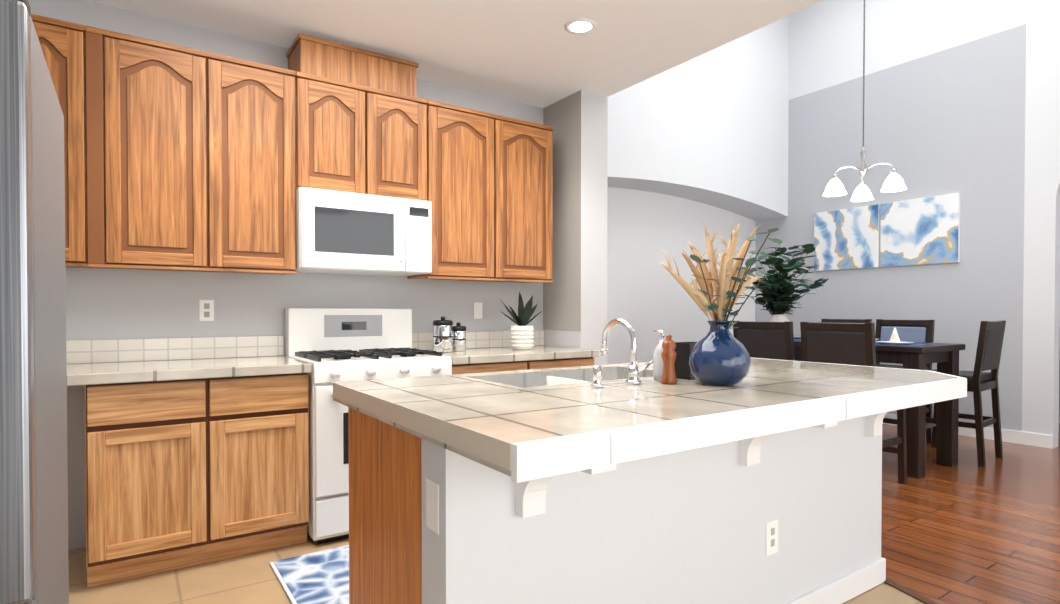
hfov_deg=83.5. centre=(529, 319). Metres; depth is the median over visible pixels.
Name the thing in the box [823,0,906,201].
pendant chandelier
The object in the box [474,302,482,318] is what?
electrical outlet plate
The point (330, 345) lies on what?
range
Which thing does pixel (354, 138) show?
upper cabinet
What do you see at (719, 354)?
vase
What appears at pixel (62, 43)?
upper cabinet
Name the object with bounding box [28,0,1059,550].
wall
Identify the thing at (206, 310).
electrical outlet plate
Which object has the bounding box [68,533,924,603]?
floor
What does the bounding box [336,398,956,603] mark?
kitchen island
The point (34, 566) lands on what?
refrigerator
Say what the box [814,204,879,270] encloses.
picture
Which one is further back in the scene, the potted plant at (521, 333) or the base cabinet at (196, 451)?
the potted plant at (521, 333)
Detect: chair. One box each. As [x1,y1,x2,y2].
[733,321,794,360]
[800,322,906,483]
[821,319,871,322]
[875,319,934,442]
[926,321,1005,466]
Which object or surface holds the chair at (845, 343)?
on the floor at (967, 529)
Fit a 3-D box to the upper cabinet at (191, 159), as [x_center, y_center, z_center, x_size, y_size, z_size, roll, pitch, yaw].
[-1.708,-0.785,3.047,0.898,1.077,0.330,-1,1,-34]
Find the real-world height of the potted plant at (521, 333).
0.391 m
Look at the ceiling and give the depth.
3.24 m
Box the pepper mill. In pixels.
[660,334,676,383]
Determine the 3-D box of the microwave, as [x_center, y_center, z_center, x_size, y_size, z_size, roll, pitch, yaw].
[-0.991,-0.494,3.471,0.750,0.430,0.436,-1,1,-34]
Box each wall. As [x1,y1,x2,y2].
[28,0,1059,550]
[755,24,1025,430]
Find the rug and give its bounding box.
[270,545,348,603]
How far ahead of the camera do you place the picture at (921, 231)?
5.88 m
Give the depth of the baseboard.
5.29 m
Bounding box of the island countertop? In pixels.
[332,358,966,485]
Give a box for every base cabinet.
[66,336,310,587]
[412,330,598,374]
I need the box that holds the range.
[285,308,451,543]
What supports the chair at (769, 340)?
on the floor at (967, 529)
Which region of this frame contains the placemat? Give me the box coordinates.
[875,328,929,345]
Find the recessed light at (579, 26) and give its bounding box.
[565,18,596,34]
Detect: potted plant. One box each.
[500,291,541,349]
[736,238,828,321]
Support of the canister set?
on the base cabinet at (491, 351)
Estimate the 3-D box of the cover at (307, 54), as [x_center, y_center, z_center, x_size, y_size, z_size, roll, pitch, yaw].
[-1.040,-1.438,3.505,0.690,0.213,0.306,-1,1,-34]
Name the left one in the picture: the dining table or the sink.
the sink
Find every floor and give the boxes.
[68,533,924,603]
[881,423,1059,603]
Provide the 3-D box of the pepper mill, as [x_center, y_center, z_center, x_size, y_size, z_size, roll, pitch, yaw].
[0.470,0.131,2.007,0.056,0.168,0.055,-1,1,-34]
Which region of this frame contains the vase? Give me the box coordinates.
[661,220,778,384]
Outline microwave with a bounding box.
[296,187,431,275]
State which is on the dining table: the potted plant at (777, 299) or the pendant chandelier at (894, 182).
the potted plant at (777, 299)
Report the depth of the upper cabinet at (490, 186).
3.83 m
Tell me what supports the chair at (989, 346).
on the floor at (967, 529)
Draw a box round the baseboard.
[882,413,1052,448]
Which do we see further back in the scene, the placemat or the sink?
the placemat
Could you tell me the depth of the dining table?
4.35 m
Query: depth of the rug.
2.60 m
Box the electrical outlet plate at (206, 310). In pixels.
[199,300,213,320]
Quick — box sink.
[464,366,653,385]
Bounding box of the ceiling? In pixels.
[86,0,821,107]
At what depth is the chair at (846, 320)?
5.90 m
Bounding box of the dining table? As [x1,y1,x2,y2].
[794,339,964,477]
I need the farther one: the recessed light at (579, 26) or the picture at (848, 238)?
the picture at (848, 238)
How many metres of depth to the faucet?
1.99 m
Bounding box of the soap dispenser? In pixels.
[653,330,665,380]
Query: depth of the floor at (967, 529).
3.23 m
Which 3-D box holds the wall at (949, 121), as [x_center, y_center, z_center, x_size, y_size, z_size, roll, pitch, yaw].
[3.587,-0.769,6.499,0.140,3.700,2.955,-1,1,-34]
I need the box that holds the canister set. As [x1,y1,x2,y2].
[433,316,465,351]
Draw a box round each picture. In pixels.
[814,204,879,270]
[880,192,959,266]
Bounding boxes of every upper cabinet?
[31,14,90,267]
[85,26,296,274]
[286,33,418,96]
[295,71,427,200]
[407,100,553,282]
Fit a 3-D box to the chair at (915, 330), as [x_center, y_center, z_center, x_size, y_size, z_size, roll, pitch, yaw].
[3.263,0.546,5.352,0.500,1.100,0.480,-1,1,-34]
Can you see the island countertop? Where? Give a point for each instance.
(537, 432)
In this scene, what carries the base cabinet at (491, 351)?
on the floor at (252, 578)
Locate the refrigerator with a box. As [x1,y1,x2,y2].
[0,0,68,603]
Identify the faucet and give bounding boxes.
[591,318,653,387]
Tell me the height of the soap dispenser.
0.177 m

